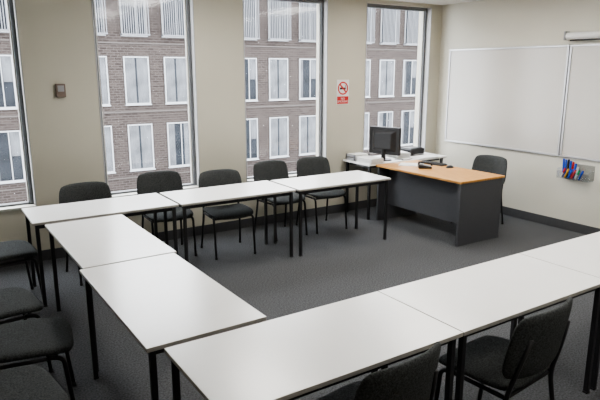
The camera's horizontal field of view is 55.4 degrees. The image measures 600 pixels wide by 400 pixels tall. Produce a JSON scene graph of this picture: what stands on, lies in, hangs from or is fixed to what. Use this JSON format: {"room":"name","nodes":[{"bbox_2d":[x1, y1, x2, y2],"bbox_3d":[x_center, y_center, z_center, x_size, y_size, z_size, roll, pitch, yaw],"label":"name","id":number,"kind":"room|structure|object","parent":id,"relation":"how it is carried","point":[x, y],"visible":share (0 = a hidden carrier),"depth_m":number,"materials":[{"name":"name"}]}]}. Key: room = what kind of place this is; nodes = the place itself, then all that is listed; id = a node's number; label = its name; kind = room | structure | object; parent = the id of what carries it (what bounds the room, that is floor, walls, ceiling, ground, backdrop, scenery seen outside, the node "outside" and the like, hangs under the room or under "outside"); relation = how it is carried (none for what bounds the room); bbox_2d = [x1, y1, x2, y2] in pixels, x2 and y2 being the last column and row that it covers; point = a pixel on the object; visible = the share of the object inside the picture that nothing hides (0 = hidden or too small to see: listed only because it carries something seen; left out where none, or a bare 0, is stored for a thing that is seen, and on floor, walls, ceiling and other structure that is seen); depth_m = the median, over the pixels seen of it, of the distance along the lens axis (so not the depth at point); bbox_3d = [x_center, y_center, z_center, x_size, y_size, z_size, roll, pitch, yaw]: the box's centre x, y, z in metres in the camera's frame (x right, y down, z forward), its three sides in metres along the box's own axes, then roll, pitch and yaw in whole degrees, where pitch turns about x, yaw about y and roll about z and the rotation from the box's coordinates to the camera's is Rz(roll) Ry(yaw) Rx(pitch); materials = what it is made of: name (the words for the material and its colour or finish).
{"room":"classroom","nodes":[
{"label":"classroom","id":0,"kind":"room"},
{"bbox_2d":[0,0,442,249],"bbox_3d":[-1.419,-0.958,6.449,8.600,2.810,0.250,-8,15,-32],"label":"wall","id":1,"kind":"structure","parent":0,"point":[56,37],"depth_m":6.39,"materials":[{"name":"beige paint"}]},
{"bbox_2d":[0,0,36,211],"bbox_3d":[-3.154,-0.942,5.218,1.160,2.205,0.180,-8,15,-32],"label":"window","id":2,"kind":"structure","parent":1,"relation":"in","point":[11,4],"depth_m":5.55,"materials":[{"name":"metal"}]},
{"bbox_2d":[55,84,65,96],"bbox_3d":[-2.355,-1.077,5.621,0.090,0.130,0.040,-8,15,-32],"label":"thermostat","id":3,"kind":"object","parent":1,"relation":"attached to","point":[60,89],"visible":1,"depth_m":5.61,"materials":[{"name":"grey plastic"}]},
{"bbox_2d":[91,0,199,197],"bbox_3d":[-1.644,-1.159,6.174,1.080,2.205,0.180,-8,15,-32],"label":"window","id":4,"kind":"structure","parent":1,"relation":"in","point":[188,7],"depth_m":6.36,"materials":[{"name":"metal"}]},
{"bbox_2d":[0,198,376,267],"bbox_3d":[-1.354,0.385,6.636,8.085,0.110,0.015,-8,15,-32],"label":"baseboard","id":5,"kind":"structure","parent":1,"relation":"attached to","point":[60,252],"depth_m":6.98,"materials":[{"name":"paint"}]},
{"bbox_2d":[242,0,327,182],"bbox_3d":[-0.185,-1.369,7.098,1.200,2.205,0.180,-8,15,-32],"label":"window","id":6,"kind":"structure","parent":1,"relation":"in","point":[322,61],"depth_m":7.33,"materials":[{"name":"metal"}]},
{"bbox_2d":[336,80,348,104],"bbox_3d":[0.564,-1.418,7.505,0.200,0.320,0.009,-8,15,-32],"label":"no smoking sign","id":7,"kind":"object","parent":1,"relation":"attached to","point":[342,85],"visible":1,"depth_m":7.50,"materials":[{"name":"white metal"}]},
{"bbox_2d":[363,2,431,168],"bbox_3d":[1.337,-1.588,8.062,1.190,2.205,0.180,-8,15,-32],"label":"window","id":8,"kind":"structure","parent":1,"relation":"in","point":[426,18],"depth_m":8.28,"materials":[{"name":"metal"}]},
{"bbox_2d":[0,206,599,399],"bbox_3d":[0.745,1.210,3.522,8.600,0.120,8.200,-8,15,-32],"label":"floor","id":9,"kind":"structure","parent":0,"point":[337,263],"depth_m":5.34,"materials":[{"name":"grey carpet"}]},
{"bbox_2d":[0,240,42,298],"bbox_3d":[-2.452,0.454,4.677,0.541,0.848,0.502,-10,16,-36],"label":"chair","id":10,"kind":"object","parent":9,"relation":"on","point":[13,249],"visible":0.98,"depth_m":4.66,"materials":[{"name":"grey fabric"}]},
{"bbox_2d":[0,287,53,372],"bbox_3d":[-1.940,0.697,3.604,0.541,0.848,0.502,-10,16,-39],"label":"chair","id":11,"kind":"object","parent":9,"relation":"on","point":[14,301],"visible":0.96,"depth_m":3.59,"materials":[{"name":"grey fabric"}]},
{"bbox_2d":[0,365,68,399],"bbox_3d":[-1.361,0.931,2.574,0.541,0.848,0.502,-11,17,-40],"label":"chair","id":12,"kind":"object","parent":9,"relation":"on","point":[31,382],"visible":1,"depth_m":2.66,"materials":[{"name":"grey fabric"}]},
{"bbox_2d":[0,317,76,399],"bbox_3d":[-1.542,0.800,3.150,0.541,0.848,0.502,-6,14,-23],"label":"chair","id":13,"kind":"object","parent":9,"relation":"on","point":[44,336],"visible":1,"depth_m":3.10,"materials":[{"name":"grey fabric"}]},
{"bbox_2d":[59,181,111,285],"bbox_3d":[-1.952,0.289,5.402,0.502,0.848,0.541,-9,16,-35],"label":"chair","id":14,"kind":"object","parent":9,"relation":"on","point":[93,190],"visible":0.23,"depth_m":5.50,"materials":[{"name":"grey fabric"}]},
{"bbox_2d":[21,193,178,306],"bbox_3d":[-1.768,0.407,5.157,1.215,0.720,0.605,-8,15,-32],"label":"meeting table","id":15,"kind":"object","parent":9,"relation":"on","point":[134,205],"visible":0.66,"depth_m":5.01,"materials":[{"name":"white laminate"}]},
{"bbox_2d":[45,214,176,371],"bbox_3d":[-1.413,0.619,4.227,0.605,0.720,1.215,-8,15,-33],"label":"meeting table","id":16,"kind":"object","parent":9,"relation":"on","point":[100,241],"visible":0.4,"depth_m":4.06,"materials":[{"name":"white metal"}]},
{"bbox_2d":[137,170,196,255],"bbox_3d":[-1.405,0.152,6.004,0.502,0.848,0.541,-7,15,-30],"label":"chair","id":17,"kind":"object","parent":9,"relation":"on","point":[154,181],"visible":0.57,"depth_m":6.06,"materials":[{"name":"grey fabric"}]},
{"bbox_2d":[79,253,266,399],"bbox_3d":[-0.752,0.849,3.216,0.605,0.720,1.215,-8,15,-33],"label":"meeting table","id":18,"kind":"object","parent":9,"relation":"on","point":[163,301],"visible":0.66,"depth_m":2.99,"materials":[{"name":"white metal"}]},
{"bbox_2d":[198,169,256,259],"bbox_3d":[-0.783,0.131,6.096,0.502,0.848,0.541,-7,14,-27],"label":"chair","id":19,"kind":"object","parent":9,"relation":"on","point":[218,177],"visible":0.76,"depth_m":6.10,"materials":[{"name":"grey fabric"}]},
{"bbox_2d":[160,180,295,262],"bbox_3d":[-0.717,0.262,5.800,1.215,0.720,0.605,-8,15,-32],"label":"meeting table","id":20,"kind":"object","parent":9,"relation":"on","point":[240,192],"visible":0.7,"depth_m":5.65,"materials":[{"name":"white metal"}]},
{"bbox_2d":[253,160,307,240],"bbox_3d":[-0.243,-0.015,6.740,0.502,0.848,0.541,-9,16,-35],"label":"chair","id":21,"kind":"object","parent":9,"relation":"on","point":[268,170],"visible":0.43,"depth_m":6.79,"materials":[{"name":"grey fabric"}]},
{"bbox_2d":[164,291,462,399],"bbox_3d":[0.081,0.979,2.641,1.215,0.720,0.605,-8,15,-32],"label":"meeting table","id":22,"kind":"object","parent":9,"relation":"on","point":[294,356],"visible":1,"depth_m":2.48,"materials":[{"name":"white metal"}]},
{"bbox_2d":[296,156,347,233],"bbox_3d":[0.257,-0.082,7.034,0.502,0.848,0.541,-8,15,-30],"label":"chair","id":23,"kind":"object","parent":9,"relation":"on","point":[313,165],"visible":0.58,"depth_m":7.07,"materials":[{"name":"grey fabric"}]},
{"bbox_2d":[270,170,390,255],"bbox_3d":[0.349,0.119,6.428,1.215,0.720,0.605,-8,15,-31],"label":"meeting table","id":24,"kind":"object","parent":9,"relation":"on","point":[349,179],"visible":1,"depth_m":6.32,"materials":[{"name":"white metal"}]},
{"bbox_2d":[317,342,440,399],"bbox_3d":[0.273,0.963,2.434,0.502,0.848,0.541,-10,16,-39],"label":"chair","id":25,"kind":"object","parent":9,"relation":"on","point":[416,378],"visible":1,"depth_m":2.14,"materials":[{"name":"grey fabric"}]},
{"bbox_2d":[343,152,446,219],"bbox_3d":[1.314,-0.226,7.910,1.400,0.735,0.550,-8,15,-32],"label":"side table","id":26,"kind":"object","parent":9,"relation":"on","point":[369,166],"visible":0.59,"depth_m":7.62,"materials":[{"name":"white laminate"}]},
{"bbox_2d":[346,152,369,160],"bbox_3d":[0.774,-0.583,7.646,0.250,0.080,0.200,-8,15,-32],"label":"tray","id":27,"kind":"object","parent":26,"relation":"on","point":[352,156],"visible":0.73,"depth_m":7.59,"materials":[{"name":"grey plastic"}]},
{"bbox_2d":[356,155,383,163],"bbox_3d":[0.906,-0.523,7.421,0.239,0.061,0.318,-9,16,-34],"label":"paper stack","id":28,"kind":"object","parent":26,"relation":"on","point":[367,159],"visible":1,"depth_m":7.34,"materials":[{"name":"white paper"}]},
{"bbox_2d":[369,126,401,160],"bbox_3d":[1.123,-0.746,7.548,0.460,0.440,0.200,10,16,38],"label":"computer monitor","id":29,"kind":"object","parent":26,"relation":"on","point":[383,141],"visible":0.88,"depth_m":7.48,"materials":[{"name":"black plastic"}]},
{"bbox_2d":[386,151,410,158],"bbox_3d":[1.350,-0.635,7.895,0.257,0.070,0.332,-6,14,-25],"label":"paper stack","id":30,"kind":"object","parent":26,"relation":"on","point":[404,154],"visible":0.41,"depth_m":7.78,"materials":[{"name":"white paper"}]},
{"bbox_2d":[401,146,423,155],"bbox_3d":[1.601,-0.694,8.086,0.280,0.100,0.260,-9,16,-35],"label":"printer","id":31,"kind":"object","parent":26,"relation":"on","point":[413,150],"visible":0.89,"depth_m":8.02,"materials":[{"name":"black plastic"}]},
{"bbox_2d":[412,154,438,158],"bbox_3d":[1.734,-0.602,7.894,0.314,0.007,0.226,-7,15,-28],"label":"paper stack","id":32,"kind":"object","parent":26,"relation":"on","point":[427,155],"visible":1,"depth_m":7.87,"materials":[{"name":"white paper"}]},
{"bbox_2d":[376,160,504,246],"bbox_3d":[1.650,-0.009,6.966,0.730,0.730,1.400,-8,15,-32],"label":"desk","id":33,"kind":"object","parent":9,"relation":"on","point":[470,199],"visible":0.99,"depth_m":6.59,"materials":[{"name":"brown wood"}]},
{"bbox_2d":[398,163,421,165],"bbox_3d":[1.424,-0.452,7.258,0.317,0.004,0.247,4,13,16],"label":"paper stack","id":34,"kind":"object","parent":33,"relation":"on","point":[400,164],"visible":0.64,"depth_m":7.24,"materials":[{"name":"white paper"}]},
{"bbox_2d":[417,161,432,168],"bbox_3d":[1.531,-0.439,7.010,0.186,0.090,0.140,1,13,5],"label":"telephone","id":35,"kind":"object","parent":33,"relation":"on","point":[423,165],"visible":1,"depth_m":6.95,"materials":[{"name":"black plastic"}]},
{"bbox_2d":[418,160,446,165],"bbox_3d":[1.696,-0.472,7.307,0.120,0.022,0.380,-10,16,-38],"label":"keyboard","id":36,"kind":"object","parent":33,"relation":"on","point":[432,162],"visible":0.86,"depth_m":7.21,"materials":[{"name":"black plastic"}]},
{"bbox_2d":[450,155,506,223],"bbox_3d":[2.263,-0.116,7.184,0.541,0.848,0.502,-10,16,-38],"label":"chair","id":37,"kind":"object","parent":9,"relation":"on","point":[493,164],"visible":0.35,"depth_m":7.23,"materials":[{"name":"grey fabric"}]},
{"bbox_2d":[378,253,599,399],"bbox_3d":[1.103,0.832,3.289,1.215,0.720,0.605,-8,15,-32],"label":"meeting table","id":38,"kind":"object","parent":9,"relation":"on","point":[474,299],"visible":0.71,"depth_m":3.14,"materials":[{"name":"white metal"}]},
{"bbox_2d":[434,297,572,399],"bbox_3d":[1.024,0.858,2.898,0.502,0.848,0.541,-10,16,-38],"label":"chair","id":39,"kind":"object","parent":9,"relation":"on","point":[532,352],"visible":0.95,"depth_m":2.68,"materials":[{"name":"grey fabric"}]},
{"bbox_2d":[518,232,599,389],"bbox_3d":[2.126,0.685,3.936,1.215,0.720,0.605,-8,15,-32],"label":"meeting table","id":40,"kind":"object","parent":9,"relation":"on","point":[580,254],"visible":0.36,"depth_m":3.71,"materials":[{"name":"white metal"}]},
{"bbox_2d":[388,0,479,4],"bbox_3d":[0.745,-1.647,2.873,8.600,0.120,8.200,-8,15,-32],"label":"ceiling","id":41,"kind":"structure","parent":0,"point":[436,2],"depth_m":7.75,"materials":[{"name":"paint"}]},
{"bbox_2d":[434,0,599,227],"bbox_3d":[4.247,-0.723,5.415,0.250,2.810,7.700,-8,15,-32],"label":"wall","id":42,"kind":"structure","parent":0,"point":[533,183],"depth_m":7.25,"materials":[{"name":"beige paint"}]},
{"bbox_2d":[445,45,569,155],"bbox_3d":[2.645,-1.340,7.546,0.024,1.310,1.840,-8,15,-32],"label":"whiteboard","id":43,"kind":"object","parent":42,"relation":"attached to","point":[509,98],"visible":1,"depth_m":7.43,"materials":[{"name":"ceramic"}]},
{"bbox_2d":[500,205,599,234],"bbox_3d":[4.136,0.610,5.644,0.015,0.110,7.700,-8,15,-32],"label":"baseboard","id":44,"kind":"structure","parent":42,"relation":"attached to","point":[563,224],"depth_m":7.13,"materials":[{"name":"paint"}]},
{"bbox_2d":[559,44,599,161],"bbox_3d":[3.655,-0.996,6.029,0.024,1.310,1.850,-8,15,-32],"label":"whiteboard","id":45,"kind":"object","parent":42,"relation":"attached to","point":[580,136],"visible":1,"depth_m":6.60,"materials":[{"name":"ceramic"}]},
{"bbox_2d":[563,31,599,40],"bbox_3d":[3.643,-1.715,5.814,0.100,0.112,2.020,-8,15,-32],"label":"projection screen","id":46,"kind":"object","parent":42,"relation":"attached to","point":[587,35],"visible":1,"depth_m":6.45,"materials":[{"name":"grey plastic"}]},
{"label":"outside","id":47,"kind":"structure","parent":0,"visible":0},
{"bbox_3d":[-9.818,3.309,35.084,100.000,0.200,53.150,-8,15,-32],"label":"street","id":48,"kind":"object","parent":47,"visible":0},
{"bbox_2d":[0,0,418,203],"bbox_3d":[-3.969,-4.319,31.646,52.000,16.200,6.310,-8,15,-32],"label":"apartment building","id":49,"kind":"structure","parent":48,"relation":"on","point":[142,56],"depth_m":27.26,"materials":[{"name":"brick"}]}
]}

